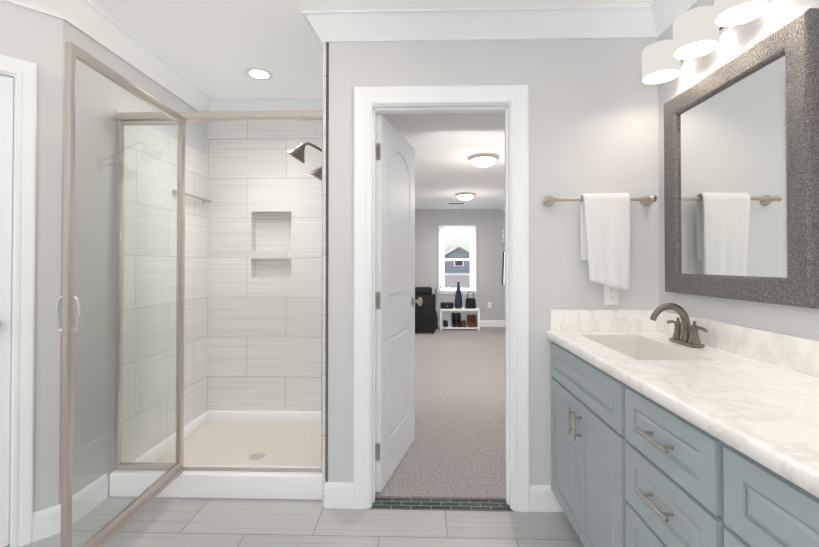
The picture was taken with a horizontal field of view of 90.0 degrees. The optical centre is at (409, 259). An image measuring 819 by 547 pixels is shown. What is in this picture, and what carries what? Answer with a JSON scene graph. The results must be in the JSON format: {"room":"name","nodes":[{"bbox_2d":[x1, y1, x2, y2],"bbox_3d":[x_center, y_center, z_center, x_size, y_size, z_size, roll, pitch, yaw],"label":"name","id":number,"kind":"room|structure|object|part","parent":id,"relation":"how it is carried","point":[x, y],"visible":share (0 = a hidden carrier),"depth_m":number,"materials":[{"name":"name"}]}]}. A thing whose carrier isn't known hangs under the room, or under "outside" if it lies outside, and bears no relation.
{"room":"bathroom","nodes":[
{"label":"bathroom","id":0,"kind":"room"},
{"bbox_2d":[0,0,62,546],"bbox_3d":[-2.107,0.009,1.506,1.250,2.470,0.265,1,-1,-43],"label":"wall","id":1,"kind":"structure","parent":0,"point":[31,59],"depth_m":1.80,"materials":[{"name":"grey paint"}]},
{"bbox_3d":[-2.015,0.220,1.528,0.757,2.022,0.035,1,-1,-43],"label":"door","id":2,"kind":"part","parent":1,"relation":"part of","materials":[{"name":"white paint"}]},
{"bbox_3d":[-2.035,0.212,1.548,0.805,2.065,0.101,1,-1,-43],"label":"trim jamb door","id":3,"kind":"part","parent":1,"relation":"part of","materials":[{"name":"white paint"}]},
{"bbox_3d":[-1.994,0.186,1.506,0.909,2.117,0.019,1,-1,-43],"label":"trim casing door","id":4,"kind":"part","parent":1,"relation":"part of","materials":[{"name":"white paint"}]},
{"bbox_2d":[32,503,60,541],"bbox_3d":[-1.629,1.188,1.976,0.076,0.124,0.345,0,-1,2],"label":"baseboard","id":5,"kind":"structure","parent":1,"relation":"attached to","point":[46,522],"depth_m":1.84,"materials":[{"name":"white paint"}]},
{"bbox_2d":[59,20,206,503],"bbox_3d":[-1.638,0.021,2.596,0.100,2.470,1.415,0,-1,2],"label":"wall","id":6,"kind":"structure","parent":0,"point":[88,44],"depth_m":2.19,"materials":[{"name":"grey paint"}]},
{"bbox_2d":[2,0,213,110],"bbox_3d":[-1.949,-1.163,2.087,0.877,0.112,2.194,0,-1,2],"label":"crown molding","id":7,"kind":"structure","parent":6,"relation":"attached to","point":[83,15],"depth_m":2.20,"materials":[{"name":"white paint"}]},
{"bbox_2d":[184,145,207,425],"bbox_3d":[-1.626,0.228,2.756,0.115,2.060,1.090,0,-1,2],"label":"wall tiles","id":8,"kind":"structure","parent":6,"relation":"attached to","point":[195,293],"depth_m":2.99,"materials":[{"name":"white tile"}]},
{"bbox_2d":[185,193,211,203],"bbox_3d":[-1.537,-0.441,2.911,0.054,0.044,0.414,0,-1,2],"label":"bar","id":9,"kind":"object","parent":8,"relation":"attached to","point":[204,200],"visible":0.56,"depth_m":2.96,"materials":[{"name":"silver metal"}]},
{"bbox_2d":[206,121,321,410],"bbox_3d":[-1.026,0.028,3.217,1.290,2.470,0.140,0,-1,2],"label":"wall","id":10,"kind":"structure","parent":0,"point":[264,309],"depth_m":3.15,"materials":[{"name":"tile"}]},
{"bbox_2d":[214,98,322,110],"bbox_3d":[-0.937,-1.153,3.116,1.046,0.112,0.084,0,-1,2],"label":"crown molding","id":11,"kind":"structure","parent":10,"relation":"attached to","point":[244,104],"depth_m":3.10,"materials":[{"name":"white paint"}]},
{"bbox_2d":[5,497,583,546],"bbox_3d":[-0.704,1.286,0.674,4.150,0.100,5.200,0,-1,2],"label":"floor","id":12,"kind":"structure","parent":0,"point":[190,522],"depth_m":1.91,"materials":[{"name":"tile"}]},
{"bbox_2d":[156,465,321,499],"bbox_3d":[-1.011,1.189,2.192,1.143,0.125,0.115,0,-1,2],"label":"curb","id":13,"kind":"object","parent":12,"relation":"on","point":[245,484],"visible":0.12,"depth_m":2.13,"materials":[{"name":"white plastic"}]},
{"bbox_2d":[56,41,322,546],"bbox_3d":[-1.021,0.164,1.823,1.143,1.916,0.789,0,-1,2],"label":"shower enclosure","id":14,"kind":"object","parent":13,"relation":"on","point":[122,436],"visible":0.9,"depth_m":1.71,"materials":[{"name":"clear glass"}]},
{"bbox_3d":[-1.230,0.194,1.445,0.032,0.132,0.011,0,-1,-1],"label":"handle","id":15,"kind":"part","parent":14,"relation":"part of","materials":[{"name":"silver metal"}]},
{"bbox_3d":[-1.179,0.194,1.446,0.032,0.132,0.011,0,-1,-1],"label":"handle","id":16,"kind":"part","parent":14,"relation":"part of","materials":[{"name":"silver metal"}]},
{"bbox_3d":[-1.211,0.170,1.809,0.022,1.869,0.750,0,-1,-1],"label":"door","id":17,"kind":"part","parent":14,"relation":"part of","materials":[{"name":"clear glass"}]},
{"bbox_3d":[-1.011,0.168,2.197,1.143,1.916,0.040,0,-1,2],"label":"frame","id":18,"kind":"part","parent":14,"relation":"part of","materials":[{"name":"silver metal"}]},
{"bbox_2d":[183,410,320,465],"bbox_3d":[-0.999,1.204,2.659,1.143,0.105,0.949,0,-1,2],"label":"floor","id":19,"kind":"structure","parent":12,"relation":"on","point":[284,443],"depth_m":2.79,"materials":[{"name":"beige stone"}]},
{"bbox_3d":[-0.998,1.190,2.684,1.143,0.075,0.899,0,-1,2],"label":"shower pan floor lip","id":20,"kind":"part","parent":19,"relation":"part of","materials":[{"name":"beige stone"}]},
{"bbox_2d":[249,453,264,459],"bbox_3d":[-0.944,1.218,2.532,0.094,0.004,0.094,0,-1,2],"label":"floor drain","id":21,"kind":"object","parent":19,"relation":"on","point":[255,456],"visible":1,"depth_m":2.52,"materials":[{"name":"silver metal"}]},
{"bbox_2d":[368,497,513,511],"bbox_3d":[0.158,1.274,2.085,0.734,0.054,0.098,0,-1,2],"label":"threshold strip","id":22,"kind":"object","parent":12,"relation":"on","point":[444,504],"visible":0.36,"depth_m":2.08,"materials":[{"name":"tile"}]},
{"bbox_2d":[546,309,818,546],"bbox_3d":[0.927,0.741,1.075,0.576,0.999,1.920,0,-1,2],"label":"bathroom vanity","id":23,"kind":"object","parent":12,"relation":"on","point":[659,438],"visible":0.98,"depth_m":1.19,"materials":[{"name":"grey paint"}]},
{"bbox_3d":[0.705,0.860,1.851,0.019,0.552,0.355,0,-1,2],"label":"door","id":24,"kind":"part","parent":23,"relation":"part of","materials":[{"name":"grey paint"}]},
{"bbox_3d":[0.674,0.673,1.703,0.036,0.110,0.011,0,-1,2],"label":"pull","id":25,"kind":"part","parent":23,"relation":"part of","materials":[{"name":"silver metal"}]},
{"bbox_3d":[0.672,0.672,1.643,0.036,0.110,0.011,0,-1,2],"label":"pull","id":26,"kind":"part","parent":23,"relation":"part of","materials":[{"name":"silver metal"}]},
{"bbox_3d":[0.695,0.856,1.490,0.019,0.552,0.355,0,-1,2],"label":"door","id":27,"kind":"part","parent":23,"relation":"part of","materials":[{"name":"grey paint"}]},
{"bbox_3d":[0.685,0.852,1.090,0.019,0.176,0.396,0,-1,2],"label":"drawer","id":28,"kind":"part","parent":23,"relation":"part of","materials":[{"name":"grey paint"}]},
{"bbox_3d":[0.657,0.483,1.095,0.036,0.011,0.140,0,-1,2],"label":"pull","id":29,"kind":"part","parent":23,"relation":"part of","materials":[{"name":"silver metal"}]},
{"bbox_3d":[0.657,0.654,1.093,0.036,0.011,0.140,0,-1,2],"label":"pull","id":30,"kind":"part","parent":23,"relation":"part of","materials":[{"name":"silver metal"}]},
{"bbox_3d":[0.685,0.483,1.094,0.019,0.162,0.396,0,-1,2],"label":"drawer","id":31,"kind":"part","parent":23,"relation":"part of","materials":[{"name":"grey paint"}]},
{"bbox_3d":[0.685,0.664,1.092,0.019,0.176,0.396,0,-1,2],"label":"drawer","id":32,"kind":"part","parent":23,"relation":"part of","materials":[{"name":"grey paint"}]},
{"bbox_2d":[548,330,818,472],"bbox_3d":[0.940,0.364,1.079,0.551,0.036,1.920,0,-1,2],"label":"countertop","id":33,"kind":"structure","parent":23,"relation":"on","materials":[{"name":"stone"}]},
{"bbox_2d":[579,334,715,360],"bbox_3d":[0.928,0.415,1.669,0.270,0.125,0.510,0,-1,2],"label":"basin","id":34,"kind":"object","parent":33,"relation":"in","point":[635,347],"depth_m":1.82,"materials":[{"name":"white ceramic"}]},
{"bbox_2d":[650,303,707,347],"bbox_3d":[1.084,0.267,1.696,0.171,0.170,0.245,0,-1,2],"label":"faucet","id":35,"kind":"object","parent":33,"relation":"on","point":[685,332],"visible":1,"depth_m":1.68,"materials":[{"name":"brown metal"}]},
{"bbox_3d":[1.082,0.261,1.696,0.167,0.159,0.044,0,-1,2],"label":"spout","id":36,"kind":"part","parent":35,"relation":"part of","materials":[{"name":"silver metal"}]},
{"bbox_3d":[1.146,0.294,1.771,0.042,0.092,0.091,0,-1,2],"label":"handle","id":37,"kind":"part","parent":35,"relation":"part of","materials":[{"name":"silver metal"}]},
{"bbox_3d":[1.142,0.293,1.618,0.042,0.092,0.091,0,-1,2],"label":"handle","id":38,"kind":"part","parent":35,"relation":"part of","materials":[{"name":"silver metal"}]},
{"bbox_3d":[0.674,0.848,0.691,0.019,0.552,0.355,0,-1,2],"label":"door","id":39,"kind":"part","parent":23,"relation":"part of","materials":[{"name":"grey paint"}]},
{"bbox_2d":[89,0,653,98],"bbox_3d":[-0.704,-1.284,0.702,4.150,0.100,5.200,0,-1,2],"label":"ceiling","id":40,"kind":"structure","parent":0,"point":[214,49],"depth_m":2.21,"materials":[{"name":"white paint"}]},
{"bbox_2d":[245,67,273,80],"bbox_3d":[-0.983,-1.209,2.679,0.180,0.008,0.180,0,-1,2],"label":"recessed light","id":41,"kind":"object","parent":40,"relation":"in","point":[256,73],"visible":1,"depth_m":2.67,"materials":[{"name":"white paint"}]},
{"bbox_2d":[375,327,505,498],"bbox_3d":[1.333,1.326,5.038,3.110,0.112,5.868,0,-1,2],"label":"floor","id":42,"kind":"structure","parent":0,"point":[456,450],"depth_m":3.17,"materials":[{"name":"grey carpet"}]},
{"bbox_2d":[415,287,435,333],"bbox_3d":[0.265,0.892,7.206,0.390,0.799,0.310,0,-1,2],"label":"suitcase","id":43,"kind":"object","parent":42,"relation":"on","point":[425,316],"visible":0.79,"depth_m":7.06,"materials":[{"name":"black fabric"}]},
{"bbox_2d":[430,282,441,328],"bbox_3d":[0.484,0.856,7.607,0.225,0.880,0.208,0,-1,2],"label":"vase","id":44,"kind":"object","parent":42,"relation":"on","point":[436,311],"visible":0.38,"depth_m":7.56,"materials":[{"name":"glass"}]},
{"bbox_3d":[0.466,1.131,7.598,0.130,0.330,0.130,0,-1,2],"label":"pot","id":45,"kind":"part","parent":44,"relation":"part of","materials":[{"name":"grey glass"}]},
{"bbox_2d":[439,307,479,330],"bbox_3d":[0.915,1.103,7.571,0.720,0.388,0.330,0,-1,2],"label":"shelf unit","id":46,"kind":"object","parent":42,"relation":"on","point":[461,318],"visible":1,"depth_m":7.58,"materials":[{"name":"white paint"}]},
{"bbox_2d":[440,302,453,308],"bbox_3d":[0.690,0.856,7.559,0.234,0.103,0.192,0,-1,2],"label":"clutch bag","id":47,"kind":"object","parent":46,"relation":"on","point":[446,305],"visible":1,"depth_m":7.47,"materials":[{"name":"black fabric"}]},
{"bbox_2d":[455,282,461,308],"bbox_3d":[0.905,0.665,7.571,0.144,0.485,0.144,0,-1,2],"label":"vase","id":48,"kind":"object","parent":46,"relation":"on","point":[458,299],"visible":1,"depth_m":7.52,"materials":[{"name":"blue glass"}]},
{"bbox_2d":[465,291,475,308],"bbox_3d":[1.125,0.751,7.544,0.198,0.313,0.100,0,-1,2],"label":"handbag","id":49,"kind":"object","parent":46,"relation":"on","point":[470,303],"visible":1,"depth_m":7.50,"materials":[{"name":"black leather"}]},
{"bbox_2d":[376,113,504,208],"bbox_3d":[0.684,-1.058,5.094,2.010,0.120,5.840,0,-1,2],"label":"ceiling","id":50,"kind":"structure","parent":0,"point":[445,145],"depth_m":3.99,"materials":[{"name":"white paint"}]},
{"bbox_2d":[455,192,475,199],"bbox_3d":[0.849,-0.938,6.209,0.304,0.094,0.304,0,-1,2],"label":"closet ceiling light","id":51,"kind":"object","parent":50,"relation":"attached to","point":[465,196],"visible":1,"depth_m":6.11,"materials":[{"name":"white glass"}]},
{"bbox_2d":[468,153,498,166],"bbox_3d":[0.731,-0.961,4.051,0.304,0.094,0.304,0,-1,2],"label":"closet ceiling light","id":52,"kind":"object","parent":50,"relation":"attached to","point":[483,159],"visible":1,"depth_m":3.96,"materials":[{"name":"white glass"}]},
{"bbox_2d":[415,209,504,319],"bbox_3d":[1.370,0.123,7.945,3.230,2.380,0.120,0,-1,2],"label":"wall","id":53,"kind":"structure","parent":0,"point":[488,223],"depth_m":7.89,"materials":[{"name":"grey paint"}]},
{"bbox_2d":[437,225,477,293],"bbox_3d":[0.925,0.014,7.938,0.774,1.325,0.160,0,-1,2],"label":"window","id":54,"kind":"structure","parent":53,"relation":"in","point":[456,253],"depth_m":7.93,"materials":[{"name":"glass"}]},
{"bbox_3d":[0.926,-0.263,7.979,0.502,0.542,0.004,0,-1,2],"label":"glass","id":55,"kind":"part","parent":54,"relation":"part of","materials":[{"name":"clear glass"}]},
{"bbox_3d":[0.925,0.291,7.939,0.502,0.542,0.004,0,-1,2],"label":"glass","id":56,"kind":"part","parent":54,"relation":"part of","materials":[{"name":"clear glass"}]},
{"bbox_3d":[0.925,0.014,7.958,0.594,1.189,0.120,0,-1,2],"label":"frame","id":57,"kind":"part","parent":54,"relation":"part of","materials":[{"name":"white paint"}]},
{"bbox_2d":[443,231,471,234],"bbox_3d":[0.924,-0.508,7.919,0.550,0.082,0.024,0,-1,2],"label":"blind","id":58,"kind":"object","parent":54,"relation":"attached to","point":[444,232],"depth_m":7.91,"materials":[{"name":"white"}]},
{"bbox_2d":[438,320,504,326],"bbox_3d":[1.373,1.238,7.866,2.980,0.124,0.014,0,-1,2],"label":"baseboard","id":59,"kind":"structure","parent":53,"relation":"attached to","point":[492,323],"depth_m":7.84,"materials":[{"name":"white paint"}]},
{"bbox_2d":[325,38,659,484],"bbox_3d":[0.410,0.016,2.114,1.670,2.470,0.110,0,-1,2],"label":"wall","id":60,"kind":"structure","parent":0,"point":[593,117],"depth_m":2.06,"materials":[{"name":"grey paint"}]},
{"bbox_2d":[324,482,352,508],"bbox_3d":[-0.354,1.188,2.060,0.145,0.124,0.014,0,-1,2],"label":"baseboard","id":61,"kind":"structure","parent":60,"relation":"attached to","point":[338,495],"depth_m":2.05,"materials":[{"name":"white paint"}]},
{"bbox_2d":[375,114,422,491],"bbox_3d":[-0.075,0.233,2.502,0.173,2.004,0.697,0,-1,16],"label":"door","id":62,"kind":"structure","parent":60,"relation":"in","point":[396,301],"depth_m":2.39,"materials":[{"name":"white paint"}]},
{"bbox_3d":[0.053,0.286,2.760,0.068,0.068,0.068,0,-1,16],"label":"knob","id":63,"kind":"part","parent":62,"relation":"part of","materials":[{"name":"silver metal"}]},
{"bbox_2d":[353,85,529,511],"bbox_3d":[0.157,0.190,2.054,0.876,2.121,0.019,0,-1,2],"label":"door frame","id":64,"kind":"structure","parent":60,"relation":"attached to","point":[366,98],"depth_m":2.05,"materials":[{"name":"white paint"}]},
{"bbox_2d":[302,5,649,47],"bbox_3d":[0.313,-1.164,2.032,1.678,0.112,0.084,0,-1,2],"label":"crown molding","id":65,"kind":"structure","parent":60,"relation":"attached to","point":[627,21],"depth_m":2.03,"materials":[{"name":"white paint"}]},
{"bbox_2d":[530,485,563,511],"bbox_3d":[0.727,1.188,2.031,0.262,0.124,0.014,0,-1,2],"label":"baseboard","id":66,"kind":"structure","parent":60,"relation":"attached to","point":[543,498],"depth_m":2.03,"materials":[{"name":"white paint"}]},
{"bbox_2d":[543,193,656,290],"bbox_3d":[0.933,-0.084,1.996,0.533,0.471,0.099,0,-1,2],"label":"towel rail","id":67,"kind":"object","parent":60,"relation":"attached to","point":[605,232],"visible":1,"depth_m":1.95,"materials":[{"name":"white fabric"}]},
{"bbox_2d":[580,193,629,290],"bbox_3d":[0.946,-0.083,1.979,0.224,0.475,0.071,0,-1,2],"label":"towel","id":68,"kind":"object","parent":67,"relation":"hanging from","point":[604,217],"depth_m":1.95,"materials":[{"name":"white fabric"}]},
{"bbox_2d":[604,285,618,304],"bbox_3d":[1.004,0.170,2.036,0.070,0.115,0.009,0,-1,2],"label":"electrical outlet","id":69,"kind":"object","parent":60,"relation":"attached to","point":[611,295],"visible":0.83,"depth_m":2.03,"materials":[{"name":"white plastic"}]},
{"bbox_2d":[658,0,818,340],"bbox_3d":[1.251,-0.005,0.091,0.120,2.470,4.110,0,-1,2],"label":"wall","id":70,"kind":"structure","parent":0,"point":[802,322],"depth_m":1.56,"materials":[{"name":"grey paint"}]},
{"bbox_2d":[646,0,696,37],"bbox_3d":[1.147,-1.185,0.051,0.084,0.112,4.000,0,-1,2],"label":"crown molding","id":71,"kind":"structure","parent":70,"relation":"attached to","point":[655,18],"depth_m":1.93,"materials":[{"name":"white paint"}]},
{"bbox_2d":[642,0,770,83],"bbox_3d":[1.136,-0.903,1.579,0.187,0.174,0.800,0,-1,2],"label":"sconce","id":72,"kind":"object","parent":70,"relation":"attached to","point":[700,31],"visible":1,"depth_m":1.57,"materials":[{"name":"white glass"}]},
{"bbox_3d":[1.123,-0.877,1.829,0.144,0.128,0.144,0,-1,2],"label":"lamp shade","id":73,"kind":"part","parent":72,"relation":"part of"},
{"bbox_3d":[1.123,-0.877,1.829,0.148,0.128,0.148,0,-1,2],"label":"lamp shade","id":74,"kind":"part","parent":72,"relation":"part of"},
{"bbox_3d":[1.117,-0.880,1.599,0.148,0.128,0.148,0,-1,2],"label":"lamp shade","id":75,"kind":"part","parent":72,"relation":"part of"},
{"bbox_3d":[1.117,-0.880,1.599,0.144,0.128,0.144,0,-1,2],"label":"lamp shade","id":76,"kind":"part","parent":72,"relation":"part of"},
{"bbox_3d":[1.220,-0.930,1.597,0.020,0.120,0.200,0,-1,2],"label":"plate","id":77,"kind":"part","parent":72,"relation":"part of","materials":[{"name":"silver metal"}]},
{"bbox_3d":[1.111,-0.882,1.369,0.144,0.128,0.144,0,-1,2],"label":"lamp shade","id":78,"kind":"part","parent":72,"relation":"part of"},
{"bbox_3d":[1.111,-0.882,1.369,0.148,0.128,0.148,0,-1,2],"label":"lamp shade","id":79,"kind":"part","parent":72,"relation":"part of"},
{"bbox_2d":[664,8,818,308],"bbox_3d":[1.213,-0.297,1.581,0.034,0.895,0.730,0,-1,2],"label":"vanity mirror","id":80,"kind":"object","parent":70,"relation":"attached to","point":[741,176],"visible":0.98,"depth_m":1.45,"materials":[{"name":"grey metal"}]},
{"bbox_3d":[1.218,-0.297,1.581,0.004,0.727,0.562,0,-1,2],"label":"glass","id":81,"kind":"part","parent":80,"relation":"part of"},
{"bbox_3d":[-0.340,0.022,2.719,0.110,2.470,1.060,0,-1,2],"label":"wall","id":82,"kind":"structure","parent":0,"visible":0},
{"bbox_2d":[322,42,328,506],"bbox_3d":[-0.411,0.022,2.666,0.030,2.470,1.170,0,-1,2],"label":"wall tile","id":83,"kind":"structure","parent":82,"relation":"attached to","point":[325,237],"depth_m":2.08,"materials":[{"name":"white tile"}]},
{"bbox_2d":[286,142,321,180],"bbox_3d":[-0.620,-0.636,2.704,0.388,0.274,0.140,0,-1,2],"label":"shower head","id":84,"kind":"object","parent":83,"relation":"attached to","point":[297,152],"visible":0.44,"depth_m":2.67},
{"bbox_3d":[-0.563,-0.704,2.703,0.271,0.139,0.018,0,-1,2],"label":"arm","id":85,"kind":"part","parent":84,"relation":"part of"},
{"bbox_3d":[2.298,-0.508,5.045,1.220,1.220,5.840,0,-1,2],"label":"ceiling slope","id":86,"kind":"object","parent":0,"visible":0},
{"bbox_2d":[501,218,504,284],"bbox_3d":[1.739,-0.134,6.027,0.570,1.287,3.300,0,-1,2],"label":"picture frame","id":87,"kind":"object","parent":86,"relation":"hanging from","point":[503,270],"visible":0.02,"depth_m":6.49,"materials":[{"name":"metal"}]}
]}

